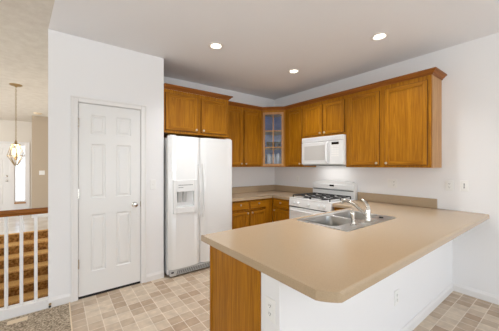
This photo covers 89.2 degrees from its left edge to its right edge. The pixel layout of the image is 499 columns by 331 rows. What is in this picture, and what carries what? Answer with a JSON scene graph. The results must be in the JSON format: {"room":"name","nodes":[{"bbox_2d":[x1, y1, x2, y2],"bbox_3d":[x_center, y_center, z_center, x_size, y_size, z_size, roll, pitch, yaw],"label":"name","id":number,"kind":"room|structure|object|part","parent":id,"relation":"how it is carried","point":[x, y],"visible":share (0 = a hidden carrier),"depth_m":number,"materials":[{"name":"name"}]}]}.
{"room":"kitchen","nodes":[
{"label":"kitchen","id":0,"kind":"room"},
{"bbox_2d":[0,120,31,207],"bbox_3d":[-8.336,0.030,6.851,5.030,2.780,0.120,0,0,-37],"label":"wall","id":1,"kind":"structure","parent":0,"point":[7,127],"depth_m":7.75,"materials":[{"name":"beige paint"}]},
{"bbox_2d":[0,143,9,210],"bbox_3d":[-7.574,0.377,7.348,0.897,2.066,0.103,0,0,-37],"label":"door","id":2,"kind":"structure","parent":1,"relation":"in","point":[4,148],"depth_m":7.56,"materials":[{"name":"white paint"}]},
{"bbox_2d":[0,141,29,209],"bbox_3d":[-7.416,0.350,7.462,1.415,2.140,0.022,0,0,-37],"label":"trim","id":3,"kind":"structure","parent":1,"relation":"attached to","point":[26,205],"depth_m":7.78,"materials":[{"name":"white paint"}]},
{"bbox_2d":[14,144,25,203],"bbox_3d":[-7.041,0.260,7.771,0.265,1.820,0.105,0,0,-37],"label":"window","id":4,"kind":"structure","parent":1,"relation":"in","point":[22,201],"depth_m":7.76,"materials":[{"name":"glass"}]},
{"bbox_2d":[0,215,47,234],"bbox_3d":[-6.226,1.480,3.996,4.930,0.120,7.300,0,0,-37],"label":"floor","id":5,"kind":"structure","parent":0,"point":[13,221],"depth_m":6.09,"materials":[{"name":"tile"}]},
{"bbox_2d":[0,229,47,307],"bbox_3d":[-4.203,2.244,4.351,1.274,1.656,2.425,0,0,-37],"label":"staircase","id":6,"kind":"structure","parent":5,"relation":"attached to","point":[28,237],"depth_m":4.90,"materials":[{"name":"brown carpet"}]},
{"bbox_2d":[0,303,70,330],"bbox_3d":[-1.674,1.476,-1.846,5.100,0.128,7.290,0,0,-37],"label":"floor","id":7,"kind":"structure","parent":0,"point":[57,318],"depth_m":2.29,"materials":[{"name":"beige carpet"}]},
{"bbox_2d":[6,316,27,325],"bbox_3d":[-2.107,1.407,2.298,0.140,0.009,0.070,0,0,-37],"label":"floor vent","id":8,"kind":"object","parent":7,"relation":"in","point":[25,317],"visible":1,"depth_m":2.29,"materials":[{"name":"beige"}]},
{"bbox_2d":[32,115,47,214],"bbox_3d":[-6.143,0.030,7.565,0.475,2.780,1.400,0,0,-37],"label":"wall","id":9,"kind":"structure","parent":0,"point":[39,123],"depth_m":6.96,"materials":[{"name":"beige paint"}]},
{"bbox_2d":[32,213,47,217],"bbox_3d":[-5.715,1.377,7.003,0.475,0.085,0.013,0,0,-37],"label":"baseboard","id":10,"kind":"structure","parent":9,"relation":"attached to","point":[45,214],"depth_m":6.99,"materials":[{"name":"white paint"}]},
{"bbox_2d":[48,29,163,297],"bbox_3d":[-1.581,0.030,2.912,1.150,2.780,0.110,0,0,-37],"label":"wall","id":11,"kind":"structure","parent":0,"point":[77,66],"depth_m":2.69,"materials":[{"name":"white paint"}]},
{"bbox_2d":[48,293,70,307],"bbox_3d":[-1.929,1.373,2.570,0.183,0.095,0.013,0,0,-37],"label":"baseboard","id":12,"kind":"structure","parent":11,"relation":"attached to","point":[66,298],"depth_m":2.57,"materials":[{"name":"white paint"}]},
{"bbox_2d":[71,95,146,302],"bbox_3d":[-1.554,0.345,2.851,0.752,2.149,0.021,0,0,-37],"label":"trim","id":13,"kind":"structure","parent":11,"relation":"attached to","point":[74,99],"depth_m":2.65,"materials":[{"name":"white paint"}]},
{"bbox_2d":[78,103,140,299],"bbox_3d":[-1.557,0.378,2.852,0.636,2.085,0.114,0,0,-37],"label":"door","id":14,"kind":"structure","parent":11,"relation":"in","point":[109,203],"depth_m":2.85,"materials":[{"name":"white paint"}]},
{"bbox_2d":[147,271,163,281],"bbox_3d":[-1.171,1.377,3.147,0.213,0.085,0.013,0,0,-37],"label":"baseboard","id":15,"kind":"structure","parent":11,"relation":"attached to","point":[158,275],"depth_m":3.14,"materials":[{"name":"white paint"}]},
{"bbox_2d":[164,76,274,221],"bbox_3d":[-0.502,0.030,4.532,2.690,2.780,0.100,0,0,-37],"label":"wall","id":16,"kind":"structure","parent":0,"point":[241,176],"depth_m":4.79,"materials":[{"name":"white paint"}]},
{"bbox_2d":[164,89,227,138],"bbox_3d":[-0.881,-0.705,3.755,0.979,0.560,0.676,0,0,-37],"label":"upper cabinet","id":17,"kind":"object","parent":16,"relation":"attached to","point":[185,114],"visible":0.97,"depth_m":3.48,"materials":[{"name":"brown wood"}]},
{"bbox_3d":[-0.896,-0.698,3.370,0.455,0.485,0.018,0,0,-37],"label":"door","id":18,"kind":"part","parent":17,"relation":"part of","materials":[{"name":"brown wood"}]},
{"bbox_2d":[164,83,232,100],"bbox_3d":[-0.763,-1.013,3.641,1.030,0.056,0.350,0,0,-37],"label":"crown molding","id":19,"kind":"structure","parent":17,"relation":"on","point":[166,85],"depth_m":3.47,"materials":[{"name":"brown wood"}]},
{"bbox_3d":[-0.508,-0.698,3.665,0.430,0.485,0.018,0,0,-37],"label":"door","id":20,"kind":"part","parent":17,"relation":"part of","materials":[{"name":"brown wood"}]},
{"bbox_2d":[221,105,260,166],"bbox_3d":[-0.224,-0.492,4.447,0.902,1.035,0.371,0,0,-37],"label":"upper cabinet","id":21,"kind":"object","parent":16,"relation":"attached to","point":[244,124],"visible":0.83,"depth_m":4.37,"materials":[{"name":"brown wood"}]},
{"bbox_3d":[-0.271,-0.476,4.229,0.370,0.952,0.018,0,0,-37],"label":"door","id":22,"kind":"part","parent":21,"relation":"part of","materials":[{"name":"brown wood"}]},
{"bbox_3d":[0.049,-0.476,4.472,0.365,0.952,0.018,0,0,-37],"label":"door","id":23,"kind":"part","parent":21,"relation":"part of","materials":[{"name":"brown wood"}]},
{"bbox_2d":[232,185,312,192],"bbox_3d":[0.230,0.452,4.367,1.523,0.112,1.047,0,0,-37],"label":"backsplash","id":24,"kind":"structure","parent":16,"relation":"attached to","point":[244,189],"depth_m":4.84,"materials":[{"name":"beige laminate"}]},
{"bbox_2d":[0,0,498,121],"bbox_3d":[-2.489,-1.430,2.190,8.690,0.140,14.700,0,0,-37],"label":"ceiling","id":25,"kind":"structure","parent":0,"point":[328,41],"depth_m":2.65,"materials":[{"name":"white paint"}]},
{"bbox_2d":[7,83,24,164],"bbox_3d":[-3.932,-0.680,4.259,0.212,1.360,0.212,0,0,-26],"label":"pendant lantern","id":26,"kind":"object","parent":25,"relation":"hanging from","point":[15,143],"visible":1,"depth_m":4.25,"materials":[{"name":"gold metal"}]},
{"bbox_3d":[-3.932,-0.255,4.259,0.112,0.340,0.112,0,0,-37],"label":"stem","id":27,"kind":"part","parent":26,"relation":"part of","materials":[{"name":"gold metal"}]},
{"bbox_3d":[-3.932,-0.178,4.259,0.212,0.356,0.212,0,0,19],"label":"lantern frame","id":28,"kind":"part","parent":26,"relation":"part of","materials":[{"name":"gold metal"}]},
{"bbox_3d":[-3.932,-0.857,4.259,0.020,0.918,0.020,0,0,8],"label":"chain","id":29,"kind":"part","parent":26,"relation":"part of","materials":[{"name":"gold metal"}]},
{"bbox_2d":[208,42,223,49],"bbox_3d":[-0.381,-1.407,2.877,0.184,0.107,0.184,0,0,-37],"label":"recessed light","id":30,"kind":"object","parent":25,"relation":"in","point":[213,45],"visible":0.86,"depth_m":2.88,"materials":[{"name":"white glass"}]},
{"bbox_2d":[288,69,299,73],"bbox_3d":[0.641,-1.407,3.649,0.184,0.107,0.184,0,0,-37],"label":"recessed light","id":31,"kind":"object","parent":25,"relation":"in","point":[291,71],"visible":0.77,"depth_m":3.65,"materials":[{"name":"white glass"}]},
{"bbox_2d":[370,32,388,40],"bbox_3d":[1.370,-1.407,2.666,0.184,0.107,0.184,0,0,-37],"label":"recessed light","id":32,"kind":"object","parent":25,"relation":"in","point":[379,36],"visible":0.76,"depth_m":2.67,"materials":[{"name":"white glass"}]},
{"bbox_2d":[70,266,498,330],"bbox_3d":[1.550,1.480,1.092,3.590,0.120,8.060,0,0,-37],"label":"floor","id":33,"kind":"structure","parent":0,"point":[181,302],"depth_m":2.48,"materials":[{"name":"tile"}]},
{"bbox_2d":[69,302,72,330],"bbox_3d":[0.317,1.415,-0.249,0.012,0.010,7.220,0,0,-37],"label":"trim","id":34,"kind":"structure","parent":33,"relation":"on","point":[69,302],"depth_m":2.34,"materials":[{"name":"beige"}]},
{"bbox_2d":[164,135,231,276],"bbox_3d":[-0.824,0.516,3.697,0.954,1.808,0.778,0,0,-37],"label":"refrigerator","id":35,"kind":"object","parent":33,"relation":"on","point":[197,171],"visible":0.81,"depth_m":3.34,"materials":[{"name":"white metal"}]},
{"bbox_3d":[-0.847,0.470,3.295,0.431,1.690,0.060,0,0,-37],"label":"door","id":36,"kind":"part","parent":35,"relation":"part of","materials":[{"name":"white metal"}]},
{"bbox_3d":[-0.665,0.340,3.372,0.022,0.725,0.068,0,0,-37],"label":"handle","id":37,"kind":"part","parent":35,"relation":"part of","materials":[{"name":"white plastic"}]},
{"bbox_3d":[-0.620,0.340,3.406,0.022,0.725,0.068,0,0,-37],"label":"handle","id":38,"kind":"part","parent":35,"relation":"part of","materials":[{"name":"white plastic"}]},
{"bbox_3d":[-0.464,0.470,3.586,0.515,1.690,0.060,0,0,-37],"label":"door","id":39,"kind":"part","parent":35,"relation":"part of","materials":[{"name":"white metal"}]},
{"bbox_2d":[210,246,260,330],"bbox_3d":[0.715,0.986,2.223,2.120,0.868,0.600,0,0,-37],"label":"base cabinet","id":40,"kind":"object","parent":33,"relation":"on","point":[235,286],"visible":0.06,"depth_m":1.55,"materials":[{"name":"brown wood"}]},
{"bbox_2d":[201,192,488,302],"bbox_3d":[0.972,0.474,2.382,2.747,0.156,1.446,0,0,-37],"label":"countertop","id":41,"kind":"structure","parent":40,"relation":"on","point":[323,264],"depth_m":1.63,"materials":[{"name":"beige laminate"}]},
{"bbox_2d":[297,210,395,231],"bbox_3d":[0.927,0.587,2.398,0.850,0.195,0.525,0,0,-37],"label":"sink","id":42,"kind":"object","parent":41,"relation":"in","point":[340,220],"visible":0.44,"depth_m":2.44,"materials":[{"name":"silver metal"}]},
{"bbox_3d":[0.743,0.593,2.310,0.380,0.182,0.327,0,0,-37],"label":"bowl","id":43,"kind":"part","parent":42,"relation":"part of","materials":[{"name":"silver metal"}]},
{"bbox_2d":[349,210,356,225],"bbox_3d":[0.872,0.439,2.132,0.052,0.125,0.058,0,0,-37],"label":"sprayer","id":44,"kind":"object","parent":42,"relation":"on","point":[352,213],"visible":1,"depth_m":2.12,"materials":[{"name":"silver metal"}]},
{"bbox_3d":[1.067,0.593,2.557,0.365,0.182,0.327,0,0,-37],"label":"bowl","id":45,"kind":"part","parent":42,"relation":"part of","materials":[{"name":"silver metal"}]},
{"bbox_2d":[341,198,377,223],"bbox_3d":[0.997,0.402,2.364,0.270,0.199,0.294,0,0,-37],"label":"faucet","id":46,"kind":"object","parent":42,"relation":"on","point":[367,213],"visible":1,"depth_m":2.28,"materials":[{"name":"silver metal"}]},
{"bbox_3d":[0.981,0.399,2.366,0.030,0.155,0.270,0,0,-43],"label":"spout","id":47,"kind":"part","parent":46,"relation":"part of","materials":[{"name":"silver metal"}]},
{"bbox_3d":[1.058,0.353,2.300,0.035,0.102,0.083,0,0,-37],"label":"lever","id":48,"kind":"part","parent":46,"relation":"part of","materials":[{"name":"silver metal"}]},
{"bbox_3d":[1.065,0.496,2.275,0.270,0.010,0.070,0,0,-37],"label":"plate","id":49,"kind":"part","parent":46,"relation":"part of","materials":[{"name":"silver metal"}]},
{"bbox_2d":[232,198,271,228],"bbox_3d":[-0.132,0.986,4.334,0.911,0.868,0.659,0,0,-37],"label":"base cabinet","id":50,"kind":"object","parent":33,"relation":"on","point":[246,213],"visible":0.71,"depth_m":4.08,"materials":[{"name":"brown wood"}]},
{"bbox_3d":[-0.149,0.638,3.957,0.335,0.133,0.018,0,0,-37],"label":"drawer","id":51,"kind":"part","parent":50,"relation":"part of","materials":[{"name":"brown wood"}]},
{"bbox_3d":[-0.149,1.018,3.957,0.335,0.575,0.018,0,0,-37],"label":"door","id":52,"kind":"part","parent":50,"relation":"part of","materials":[{"name":"brown wood"}]},
{"bbox_3d":[0.143,0.638,4.180,0.340,0.133,0.018,0,0,-37],"label":"drawer","id":53,"kind":"part","parent":50,"relation":"part of","materials":[{"name":"brown wood"}]},
{"bbox_3d":[0.143,1.018,4.179,0.340,0.575,0.018,0,0,-37],"label":"door","id":54,"kind":"part","parent":50,"relation":"part of","materials":[{"name":"brown wood"}]},
{"bbox_2d":[232,185,312,201],"bbox_3d":[0.230,0.473,4.367,1.523,0.155,1.047,0,0,-37],"label":"countertop","id":55,"kind":"structure","parent":50,"relation":"on","point":[244,193],"depth_m":4.63,"materials":[{"name":"beige laminate"}]},
{"bbox_2d":[273,198,289,221],"bbox_3d":[0.756,0.986,4.385,0.661,0.868,0.433,0,0,-37],"label":"base cabinet","id":56,"kind":"object","parent":33,"relation":"on","point":[280,206],"visible":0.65,"depth_m":4.22,"materials":[{"name":"brown wood"}]},
{"bbox_3d":[0.532,1.018,4.200,0.018,0.575,0.360,0,0,-37],"label":"door","id":57,"kind":"part","parent":56,"relation":"part of","materials":[{"name":"brown wood"}]},
{"bbox_3d":[0.533,0.638,4.200,0.018,0.133,0.360,0,0,-37],"label":"drawer","id":58,"kind":"part","parent":56,"relation":"part of","materials":[{"name":"brown wood"}]},
{"bbox_2d":[289,180,356,218],"bbox_3d":[1.099,0.814,3.879,0.709,1.152,0.770,0,0,-37],"label":"gas range","id":59,"kind":"object","parent":33,"relation":"on","point":[325,193],"visible":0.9,"depth_m":3.83,"materials":[{"name":"white metal"}]},
{"bbox_3d":[0.838,0.685,3.679,0.052,0.022,0.661,0,0,-37],"label":"handle","id":60,"kind":"part","parent":59,"relation":"part of","materials":[{"name":"white metal"}]},
{"bbox_3d":[0.871,0.897,3.705,0.032,0.505,0.762,0,0,-37],"label":"oven door","id":61,"kind":"part","parent":59,"relation":"part of","materials":[{"name":"white metal"}]},
{"bbox_3d":[0.872,0.575,3.706,0.034,0.110,0.770,0,0,-37],"label":"control panel","id":62,"kind":"part","parent":59,"relation":"part of","materials":[{"name":"white metal"}]},
{"bbox_2d":[290,195,353,203],"bbox_3d":[1.092,0.509,3.873,0.570,0.022,0.770,0,0,-37],"label":"cooktop","id":63,"kind":"object","parent":59,"relation":"in","point":[296,198],"depth_m":3.71,"materials":[{"name":"white metal"}]},
{"bbox_2d":[261,240,451,330],"bbox_3d":[1.188,0.986,2.117,2.725,0.868,0.140,0,0,-37],"label":"wall","id":64,"kind":"structure","parent":0,"point":[421,281],"depth_m":1.78,"materials":[{"name":"white paint"}]},
{"bbox_2d":[266,295,275,323],"bbox_3d":[0.106,0.730,1.281,0.010,0.118,0.072,0,0,-37],"label":"wall outlet","id":65,"kind":"object","parent":64,"relation":"attached to","point":[270,303],"visible":1,"depth_m":1.27,"materials":[{"name":"white plastic"}]},
{"bbox_2d":[394,289,398,305],"bbox_3d":[1.168,1.048,2.007,0.072,0.118,0.010,0,0,-37],"label":"wall outlet","id":66,"kind":"object","parent":64,"relation":"attached to","point":[396,293],"visible":1,"depth_m":2.00,"materials":[{"name":"white plastic"}]},
{"bbox_2d":[399,283,453,330],"bbox_3d":[1.235,1.377,2.056,2.725,0.085,0.013,0,0,-37],"label":"baseboard","id":67,"kind":"structure","parent":64,"relation":"attached to","point":[413,323],"depth_m":2.39,"materials":[{"name":"white paint"}]},
{"bbox_2d":[275,32,498,295],"bbox_3d":[2.969,0.030,2.109,0.100,2.780,7.960,0,0,-37],"label":"wall","id":68,"kind":"structure","parent":0,"point":[470,87],"depth_m":2.82,"materials":[{"name":"white paint"}]},
{"bbox_2d":[261,110,284,166],"bbox_3d":[0.460,-0.492,4.810,0.622,1.035,0.622,0,0,-37],"label":"upper cabinet","id":69,"kind":"object","parent":68,"relation":"attached to","point":[273,121],"visible":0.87,"depth_m":4.61,"materials":[{"name":"brown wood"}]},
{"bbox_2d":[266,153,270,163],"bbox_3d":[0.360,-0.114,4.726,0.086,0.236,0.085,0,0,-37],"label":"jar","id":70,"kind":"object","parent":69,"relation":"in","point":[268,158],"visible":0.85,"depth_m":4.69,"materials":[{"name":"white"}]},
{"bbox_2d":[265,131,280,135],"bbox_3d":[0.460,-0.626,4.816,0.586,0.018,0.584,0,0,-37],"label":"shelf","id":71,"kind":"object","parent":69,"relation":"attached to","point":[267,133],"depth_m":4.88,"materials":[{"name":"beige wood"}]},
{"bbox_2d":[265,148,280,149],"bbox_3d":[0.460,-0.329,4.816,0.586,0.018,0.584,0,0,-37],"label":"shelf","id":72,"kind":"object","parent":69,"relation":"attached to","point":[265,148],"depth_m":4.76,"materials":[{"name":"beige wood"}]},
{"bbox_3d":[0.462,-0.492,4.821,0.602,0.995,0.602,0,0,-37],"label":"panel","id":73,"kind":"part","parent":69,"relation":"part of","materials":[{"name":"blue"}]},
{"bbox_2d":[271,154,275,163],"bbox_3d":[0.447,-0.114,4.715,0.086,0.236,0.085,0,0,-37],"label":"jar","id":74,"kind":"object","parent":69,"relation":"in","point":[272,154],"visible":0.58,"depth_m":4.68,"materials":[{"name":"white"}]},
{"bbox_2d":[276,153,280,163],"bbox_3d":[0.534,-0.114,4.703,0.086,0.236,0.085,0,0,-37],"label":"jar","id":75,"kind":"object","parent":69,"relation":"in","point":[278,158],"visible":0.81,"depth_m":4.67,"materials":[{"name":"white"}]},
{"bbox_2d":[285,106,315,166],"bbox_3d":[0.881,-0.492,4.464,0.371,1.035,0.433,0,0,-37],"label":"upper cabinet","id":76,"kind":"object","parent":68,"relation":"attached to","point":[294,117],"visible":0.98,"depth_m":4.37,"materials":[{"name":"brown wood"}]},
{"bbox_3d":[0.777,-0.476,4.361,0.018,0.952,0.330,0,0,-37],"label":"door","id":77,"kind":"part","parent":76,"relation":"part of","materials":[{"name":"brown wood"}]},
{"bbox_2d":[304,95,345,137],"bbox_3d":[1.246,-0.729,3.984,0.371,0.562,0.768,0,0,-37],"label":"upper cabinet","id":78,"kind":"object","parent":68,"relation":"attached to","point":[327,117],"visible":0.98,"depth_m":3.85,"materials":[{"name":"brown wood"}]},
{"bbox_3d":[1.016,-0.713,4.047,0.018,0.479,0.360,0,0,-37],"label":"door","id":79,"kind":"part","parent":78,"relation":"part of","materials":[{"name":"brown wood"}]},
{"bbox_2d":[302,134,345,165],"bbox_3d":[1.217,-0.220,3.962,0.437,0.444,0.760,0,0,-37],"label":"microwave","id":80,"kind":"object","parent":78,"relation":"attached to","point":[324,150],"visible":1,"depth_m":3.81,"materials":[{"name":"white plastic"}]},
{"bbox_3d":[1.028,-0.191,3.966,0.030,0.345,0.526,0,0,-37],"label":"door","id":81,"kind":"part","parent":80,"relation":"part of","materials":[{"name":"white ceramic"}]},
{"bbox_3d":[1.142,-0.195,3.753,0.065,0.333,0.034,0,0,-37],"label":"handle","id":82,"kind":"part","parent":80,"relation":"part of","materials":[{"name":"white plastic"}]},
{"bbox_3d":[1.260,-0.191,3.662,0.029,0.345,0.230,0,0,-37],"label":"control panel","id":83,"kind":"part","parent":80,"relation":"part of","materials":[{"name":"white plastic"}]},
{"bbox_3d":[1.245,-0.713,3.745,0.018,0.479,0.357,0,0,-37],"label":"door","id":84,"kind":"part","parent":78,"relation":"part of","materials":[{"name":"brown wood"}]},
{"bbox_2d":[228,67,446,110],"bbox_3d":[1.062,-1.026,3.772,2.963,0.056,0.952,0,0,29],"label":"crown molding","id":85,"kind":"structure","parent":68,"relation":"attached to","point":[435,71],"depth_m":3.42,"materials":[{"name":"brown wood"}]},
{"bbox_2d":[388,179,396,187],"bbox_3d":[1.915,0.240,3.399,0.016,0.118,0.118,0,0,-37],"label":"wall outlet","id":86,"kind":"object","parent":68,"relation":"attached to","point":[392,183],"visible":1,"depth_m":3.40,"materials":[{"name":"white plastic"}]},
{"bbox_2d":[346,75,441,167],"bbox_3d":[1.793,-0.492,3.266,0.371,1.035,1.034,0,0,-37],"label":"upper cabinet","id":87,"kind":"object","parent":68,"relation":"attached to","point":[397,125],"visible":1,"depth_m":3.05,"materials":[{"name":"brown wood"}]},
{"bbox_3d":[1.522,-0.476,3.382,0.018,0.952,0.430,0,0,-37],"label":"door","id":88,"kind":"part","parent":87,"relation":"part of","materials":[{"name":"brown wood"}]},
{"bbox_3d":[1.829,-0.476,2.978,0.018,0.952,0.465,0,0,-37],"label":"door","id":89,"kind":"part","parent":87,"relation":"part of","materials":[{"name":"brown wood"}]},
{"bbox_3d":[2.132,-0.492,2.878,0.302,1.035,0.006,0,0,-37],"label":"panel","id":90,"kind":"part","parent":87,"relation":"part of","materials":[{"name":"brown wood"}]},
{"bbox_2d":[357,192,436,207],"bbox_3d":[1.919,0.452,3.387,0.021,0.112,0.993,0,0,-37],"label":"backsplash","id":91,"kind":"structure","parent":68,"relation":"attached to","point":[395,199],"depth_m":3.31,"materials":[{"name":"beige laminate"}]},
{"bbox_2d":[445,180,452,190],"bbox_3d":[2.295,0.230,2.905,0.010,0.118,0.074,0,0,-37],"label":"wall outlet","id":92,"kind":"object","parent":68,"relation":"attached to","point":[448,183],"visible":1,"depth_m":2.90,"materials":[{"name":"white plastic"}]},
{"bbox_2d":[460,180,468,190],"bbox_3d":[2.376,0.226,2.798,0.010,0.118,0.074,0,0,-37],"label":"wall outlet","id":93,"kind":"object","parent":68,"relation":"attached to","point":[464,185],"visible":1,"depth_m":2.79,"materials":[{"name":"white plastic"}]},
{"bbox_2d":[453,283,498,304],"bbox_3d":[3.796,1.377,0.929,0.013,0.085,4.882,0,0,-37],"label":"baseboard","id":94,"kind":"structure","parent":68,"relation":"attached to","point":[488,297],"depth_m":2.71,"materials":[{"name":"white paint"}]},
{"bbox_3d":[-2.573,2.870,2.126,1.380,2.900,0.100,0,0,-37],"label":"staircase","id":95,"kind":"structure","parent":0,"visible":0},
{"bbox_2d":[0,207,47,320],"bbox_3d":[-2.536,0.919,2.160,1.279,1.002,0.081,0,0,-37],"label":"stair railing","id":96,"kind":"object","parent":95,"relation":"on","point":[6,312],"visible":0.94,"depth_m":2.41,"materials":[{"name":"white paint"}]},
{"bbox_3d":[-2.530,0.447,2.152,1.279,0.057,0.062,0,0,-37],"label":"handrail","id":97,"kind":"part","parent":96,"relation":"part of","materials":[{"name":"brown wood"}]},
{"bbox_3d":[-2.537,1.375,2.160,1.279,0.090,0.080,0,0,-37],"label":"rail","id":98,"kind":"part","parent":96,"relation":"part of","materials":[{"name":"white paint"}]}
]}

